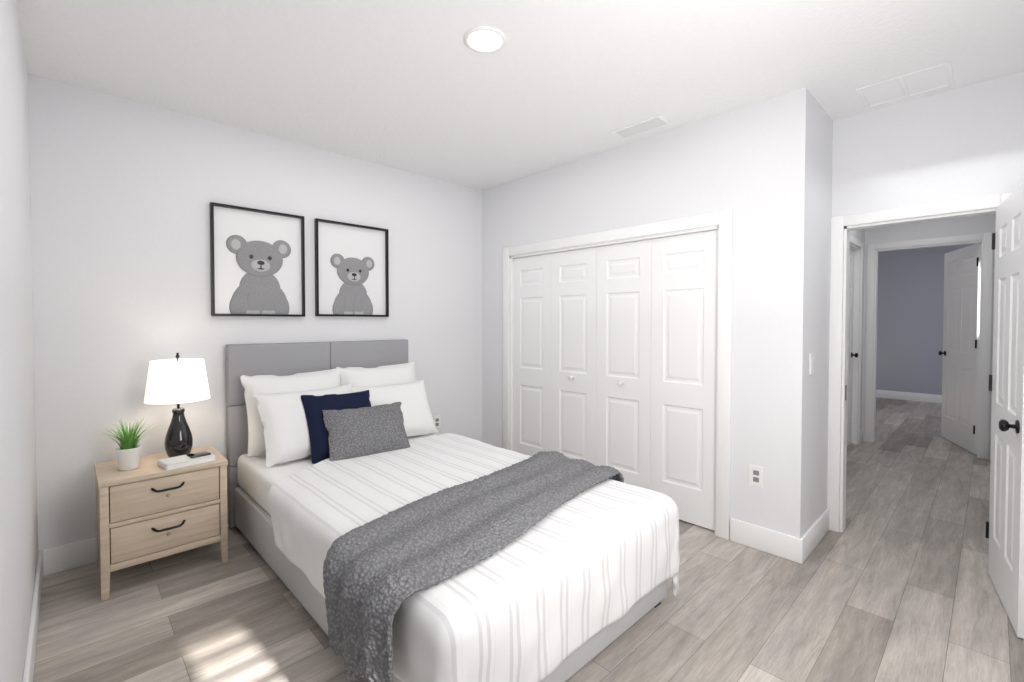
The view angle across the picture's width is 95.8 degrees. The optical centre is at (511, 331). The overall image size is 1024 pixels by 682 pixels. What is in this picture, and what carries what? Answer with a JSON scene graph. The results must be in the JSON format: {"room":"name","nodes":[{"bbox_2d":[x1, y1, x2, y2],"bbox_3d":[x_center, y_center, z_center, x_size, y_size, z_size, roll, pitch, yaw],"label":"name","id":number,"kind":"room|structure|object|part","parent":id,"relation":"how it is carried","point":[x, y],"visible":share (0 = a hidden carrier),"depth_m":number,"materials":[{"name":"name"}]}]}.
{"room":"bedroom","nodes":[
{"label":"bedroom","id":0,"kind":"room"},
{"bbox_2d":[0,0,37,681],"bbox_3d":[-1.281,0.008,1.072,0.100,2.740,4.120,-1,2,-44],"label":"wall","id":1,"kind":"structure","parent":0,"point":[18,521],"depth_m":1.63,"materials":[{"name":"paint"}]},
{"bbox_2d":[22,548,49,681],"bbox_3d":[-1.238,1.304,1.140,0.020,0.145,3.920,-1,2,-44],"label":"baseboard","id":2,"kind":"structure","parent":1,"relation":"attached to","point":[43,560],"depth_m":2.03,"materials":[{"name":"white wood"}]},
{"bbox_2d":[28,73,481,550],"bbox_3d":[-1.259,-0.051,3.882,4.030,2.740,0.100,-1,2,-44],"label":"wall","id":3,"kind":"structure","parent":0,"point":[125,192],"depth_m":2.92,"materials":[{"name":"paint"}]},
{"bbox_2d":[50,525,229,573],"bbox_3d":[-1.438,1.251,3.656,3.160,0.145,0.016,-1,2,-44],"label":"baseboard","id":4,"kind":"structure","parent":3,"relation":"attached to","point":[84,552],"depth_m":2.63,"materials":[{"name":"white wood"}]},
{"bbox_2d":[210,202,304,316],"bbox_3d":[-1.780,-0.486,3.276,0.598,0.750,0.036,-1,2,-44],"label":"picture","id":5,"kind":"object","parent":3,"relation":"attached to","point":[257,260],"visible":1,"depth_m":3.26,"materials":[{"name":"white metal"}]},
{"bbox_2d":[314,218,388,316],"bbox_3d":[-1.284,-0.498,3.753,0.608,0.745,0.036,-1,2,-44],"label":"picture","id":6,"kind":"object","parent":3,"relation":"attached to","point":[351,270],"visible":1,"depth_m":3.74,"materials":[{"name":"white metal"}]},
{"bbox_2d":[433,415,440,428],"bbox_3d":[-0.706,0.849,4.358,0.078,0.125,0.008,-1,2,-44],"label":"outlet","id":7,"kind":"object","parent":3,"relation":"attached to","point":[437,420],"visible":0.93,"depth_m":4.36,"materials":[{"name":"white plastic"}]},
{"bbox_2d":[17,0,1023,189],"bbox_3d":[2.822,-1.480,4.782,11.600,0.080,4.820,-1,2,-44],"label":"ceiling","id":8,"kind":"structure","parent":0,"point":[418,87],"depth_m":2.39,"materials":[{"name":"paint"}]},
{"bbox_2d":[464,26,505,52],"bbox_3d":[-0.127,-1.381,2.195,0.202,0.010,0.202,-1,2,-44],"label":"recessed light","id":9,"kind":"object","parent":8,"relation":"in","point":[483,39],"visible":1,"depth_m":2.19,"materials":[{"name":"white plastic"}]},
{"bbox_2d":[611,115,670,138],"bbox_3d":[0.882,-1.402,3.179,0.170,0.011,0.370,-1,2,-44],"label":"ceiling vent","id":10,"kind":"object","parent":8,"relation":"in","point":[649,124],"visible":1,"depth_m":3.16,"materials":[{"name":"white metal"}]},
{"bbox_2d":[861,66,948,105],"bbox_3d":[2.233,-1.395,2.634,0.286,0.002,0.356,-1,2,-44],"label":"air vent","id":11,"kind":"object","parent":8,"relation":"attached to","point":[916,83],"visible":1,"depth_m":2.63,"materials":[{"name":"white metal"}]},
{"bbox_2d":[855,61,954,108],"bbox_3d":[2.233,-1.393,2.634,0.330,0.006,0.400,-1,2,-44],"label":"rim","id":12,"kind":"object","parent":8,"relation":"attached to","point":[948,65],"visible":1,"depth_m":2.61,"materials":[{"name":"white metal"}]},
{"bbox_2d":[33,397,1023,681],"bbox_3d":[2.822,1.339,4.841,11.600,0.080,4.820,-1,2,-44],"label":"floor","id":13,"kind":"structure","parent":0,"point":[891,583],"depth_m":2.25,"materials":[{"name":"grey laminate"}]},
{"bbox_2d":[94,445,227,601],"bbox_3d":[-2.005,1.045,2.657,0.563,0.600,0.471,-1,2,-44],"label":"nightstand","id":14,"kind":"object","parent":13,"relation":"on","point":[149,509],"visible":0.98,"depth_m":2.49,"materials":[{"name":"brown wood"}]},
{"bbox_2d":[102,418,159,470],"bbox_3d":[-2.095,0.608,2.547,0.280,0.275,0.294,-1,2,-44],"label":"plant","id":15,"kind":"object","parent":14,"relation":"on","point":[128,453],"visible":1,"depth_m":2.51,"materials":[{"name":"green plant"}]},
{"bbox_3d":[-2.098,0.688,2.534,0.112,0.116,0.112,-1,2,-44],"label":"pot","id":16,"kind":"part","parent":15,"relation":"part of","materials":[{"name":"white ceramic"}]},
{"bbox_3d":[-1.866,0.872,2.510,0.475,0.184,0.020,-1,2,-44],"label":"drawer","id":17,"kind":"part","parent":14,"relation":"part of","materials":[{"name":"brown wood"}]},
{"bbox_3d":[-1.866,1.084,2.514,0.475,0.180,0.020,-1,2,-44],"label":"drawer","id":18,"kind":"part","parent":14,"relation":"part of","materials":[{"name":"brown wood"}]},
{"bbox_2d":[144,352,209,457],"bbox_3d":[-1.977,0.431,2.742,0.320,0.621,0.320,-1,2,-44],"label":"lamp","id":19,"kind":"object","parent":14,"relation":"on","point":[177,381],"visible":0.88,"depth_m":2.67,"materials":[{"name":"white fabric"}]},
{"bbox_3d":[-1.977,0.284,2.739,0.320,0.235,0.320,-1,2,-44],"label":"lamp shade","id":20,"kind":"part","parent":19,"relation":"part of","materials":[{"name":"white fabric"}]},
{"bbox_3d":[-1.977,0.287,2.739,0.020,0.333,0.020,-1,2,-44],"label":"stem","id":21,"kind":"part","parent":19,"relation":"part of","materials":[{"name":"black metal"}]},
{"bbox_2d":[157,451,215,470],"bbox_3d":[-1.847,0.724,2.630,0.156,0.040,0.236,1,2,38],"label":"book","id":22,"kind":"object","parent":14,"relation":"on","point":[177,462],"visible":1,"depth_m":2.59,"materials":[{"name":"white paper"}]},
{"bbox_2d":[225,339,679,681],"bbox_3d":[-0.554,0.719,2.706,1.651,1.249,2.571,-1,2,-44],"label":"bed","id":23,"kind":"object","parent":13,"relation":"on","point":[388,534],"visible":1,"depth_m":2.07,"materials":[{"name":"fabric"}]},
{"bbox_2d":[240,367,350,457],"bbox_3d":[-1.496,0.543,3.247,0.700,0.550,0.173,-1,-13,-46],"label":"pillow","id":24,"kind":"object","parent":23,"relation":"on","point":[318,378],"depth_m":3.14,"materials":[{"name":"white fabric"}]},
{"bbox_2d":[253,384,367,467],"bbox_3d":[-1.329,0.601,3.103,0.680,0.480,0.163,-1,-26,-47],"label":"pillow","id":25,"kind":"object","parent":23,"relation":"on","point":[283,414],"depth_m":2.92,"materials":[{"name":"white fabric"}]},
{"bbox_3d":[-1.422,0.690,3.591,1.368,1.228,0.090,-1,2,-44],"label":"headboard","id":26,"kind":"part","parent":23,"relation":"part of","materials":[{"name":"fabric"}]},
{"bbox_2d":[335,361,424,438],"bbox_3d":[-1.035,0.524,3.690,0.700,0.550,0.173,-1,-13,-42],"label":"pillow","id":27,"kind":"object","parent":23,"relation":"on","point":[374,374],"depth_m":3.65,"materials":[{"name":"white fabric"}]},
{"bbox_2d":[349,379,438,447],"bbox_3d":[-0.896,0.602,3.533,0.660,0.460,0.163,-1,-26,-41],"label":"pillow","id":28,"kind":"object","parent":23,"relation":"on","point":[419,423],"depth_m":3.55,"materials":[{"name":"white fabric"}]},
{"bbox_2d":[322,451,624,681],"bbox_3d":[-0.073,0.950,2.209,1.652,0.392,0.835,-1,2,-44],"label":"throw","id":29,"kind":"object","parent":23,"relation":"on","point":[384,558],"depth_m":1.78,"materials":[{"name":"grey fabric"}]},
{"bbox_2d":[267,432,679,681],"bbox_3d":[-0.316,1.058,2.464,1.469,0.526,1.886,-1,2,-44],"label":"duvet","id":30,"kind":"object","parent":23,"relation":"on","point":[539,605],"depth_m":1.91,"materials":[{"name":"white fabric"}]},
{"bbox_2d":[482,88,810,537],"bbox_3d":[0.722,-0.048,3.734,0.100,2.740,2.860,-1,2,-44],"label":"wall","id":31,"kind":"structure","parent":0,"point":[749,165],"depth_m":2.91,"materials":[{"name":"paint"}]},
{"bbox_2d":[513,254,550,455],"bbox_3d":[0.189,0.301,4.289,0.030,1.995,0.484,-1,2,-44],"label":"closet doors","id":32,"kind":"structure","parent":31,"relation":"in","point":[531,355],"depth_m":4.27,"materials":[{"name":"white wood"}]},
{"bbox_2d":[551,247,596,465],"bbox_3d":[0.526,0.308,3.939,0.030,1.995,0.484,-1,2,-44],"label":"closet doors","id":33,"kind":"structure","parent":31,"relation":"in","point":[573,331],"depth_m":3.92,"materials":[{"name":"white wood"}]},
{"bbox_2d":[569,376,623,385],"bbox_3d":[0.671,0.392,3.741,0.038,0.038,0.524,-1,2,-44],"label":"handle","id":34,"kind":"object","parent":33,"relation":"attached to","point":[620,383],"visible":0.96,"depth_m":3.56,"materials":[{"name":"white metal"}]},
{"bbox_2d":[503,209,732,539],"bbox_3d":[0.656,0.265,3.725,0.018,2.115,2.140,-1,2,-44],"label":"trim","id":35,"kind":"structure","parent":31,"relation":"attached to","point":[723,220],"depth_m":3.01,"materials":[{"name":"white wood"}]},
{"bbox_2d":[596,239,651,488],"bbox_3d":[0.863,0.315,3.588,0.030,1.995,0.484,-1,2,-44],"label":"closet doors","id":36,"kind":"structure","parent":31,"relation":"in","point":[623,354],"depth_m":3.56,"materials":[{"name":"white wood"}]},
{"bbox_2d":[650,230,716,530],"bbox_3d":[1.200,0.323,3.238,0.030,1.995,0.484,-1,2,-44],"label":"closet doors","id":37,"kind":"structure","parent":31,"relation":"in","point":[683,359],"depth_m":3.21,"materials":[{"name":"white wood"}]},
{"bbox_2d":[749,465,762,487],"bbox_3d":[1.509,0.890,2.859,0.008,0.125,0.078,-1,2,-44],"label":"outlet","id":38,"kind":"object","parent":31,"relation":"attached to","point":[755,475],"visible":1,"depth_m":2.86,"materials":[{"name":"white plastic"}]},
{"bbox_2d":[730,518,801,563],"bbox_3d":[1.538,1.268,2.833,0.020,0.145,0.390,-1,2,-44],"label":"baseboard","id":39,"kind":"structure","parent":31,"relation":"attached to","point":[786,546],"depth_m":2.81,"materials":[{"name":"white wood"}]},
{"bbox_2d":[805,94,832,531],"bbox_3d":[1.946,-0.033,2.997,0.640,2.740,0.100,-1,2,-44],"label":"wall","id":40,"kind":"structure","parent":0,"point":[821,151],"depth_m":2.90,"materials":[{"name":"paint"}]},
{"bbox_2d":[809,353,813,373],"bbox_3d":[1.818,0.191,2.803,0.078,0.125,0.008,-1,2,-44],"label":"light switch","id":41,"kind":"object","parent":40,"relation":"attached to","point":[811,370],"visible":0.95,"depth_m":2.79,"materials":[{"name":"white plastic"}]},
{"bbox_2d":[801,508,829,563],"bbox_3d":[1.908,1.267,2.907,0.656,0.145,0.016,-1,2,-44],"label":"baseboard","id":42,"kind":"structure","parent":40,"relation":"attached to","point":[811,538],"depth_m":2.87,"materials":[{"name":"white wood"}]},
{"bbox_2d":[850,229,864,440],"bbox_3d":[3.075,-0.064,4.499,3.070,2.740,0.100,-1,2,-44],"label":"wall","id":43,"kind":"structure","parent":0,"point":[859,235],"depth_m":5.42,"materials":[{"name":"paint"}]},
{"bbox_2d":[847,248,857,445],"bbox_3d":[3.625,0.174,5.061,0.794,2.220,0.157,-1,2,-44],"label":"door","id":44,"kind":"structure","parent":43,"relation":"in","point":[850,354],"depth_m":5.24,"materials":[{"name":"white wood"}]},
{"bbox_2d":[850,235,863,443],"bbox_3d":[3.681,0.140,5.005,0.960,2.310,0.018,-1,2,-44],"label":"door frame","id":45,"kind":"structure","parent":43,"relation":"attached to","point":[856,242],"depth_m":5.29,"materials":[{"name":"white wood"}]},
{"bbox_2d":[876,243,976,394],"bbox_3d":[7.522,-0.136,7.931,0.100,2.740,5.000,-1,2,-44],"label":"wall","id":46,"kind":"structure","parent":0,"point":[910,305],"depth_m":8.27,"materials":[{"name":"grey paint"}]},
{"bbox_2d":[876,390,941,402],"bbox_3d":[7.480,1.162,7.918,0.016,0.145,5.000,-1,2,-44],"label":"baseboard","id":47,"kind":"structure","parent":46,"relation":"attached to","point":[910,396],"depth_m":8.28,"materials":[{"name":"white wood"}]},
{"bbox_2d":[832,71,1023,527],"bbox_3d":[2.577,-0.027,2.730,0.100,2.740,1.160,-1,2,-44],"label":"wall","id":48,"kind":"structure","parent":0,"point":[966,142],"depth_m":2.73,"materials":[{"name":"paint"}]},
{"bbox_2d":[827,192,1013,531],"bbox_3d":[2.463,0.291,2.842,0.118,2.100,0.850,-1,2,-44],"label":"door frame","id":49,"kind":"structure","parent":48,"relation":"attached to","point":[838,223],"depth_m":3.07,"materials":[{"name":"white wood"}]},
{"bbox_2d":[985,183,1023,638],"bbox_3d":[2.456,0.337,2.280,0.157,2.010,0.683,1,2,38],"label":"bedroom door","id":50,"kind":"structure","parent":48,"relation":"in","point":[1004,532],"depth_m":2.24,"materials":[{"name":"white wood"}]},
{"bbox_2d":[862,214,995,450],"bbox_3d":[4.554,-0.077,5.103,0.100,2.740,1.080,-1,2,-44],"label":"wall","id":51,"kind":"structure","parent":0,"point":[952,227],"depth_m":5.05,"materials":[{"name":"paint"}]},
{"bbox_2d":[864,232,993,458],"bbox_3d":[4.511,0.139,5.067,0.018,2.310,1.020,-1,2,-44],"label":"door frame","id":52,"kind":"structure","parent":51,"relation":"attached to","point":[986,238],"depth_m":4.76,"materials":[{"name":"white wood"}]},
{"bbox_2d":[938,243,980,453],"bbox_3d":[5.075,0.170,5.237,0.157,2.220,0.853,1,1,25],"label":"door","id":53,"kind":"structure","parent":51,"relation":"in","point":[961,331],"depth_m":5.18,"materials":[{"name":"white wood"}]}
]}

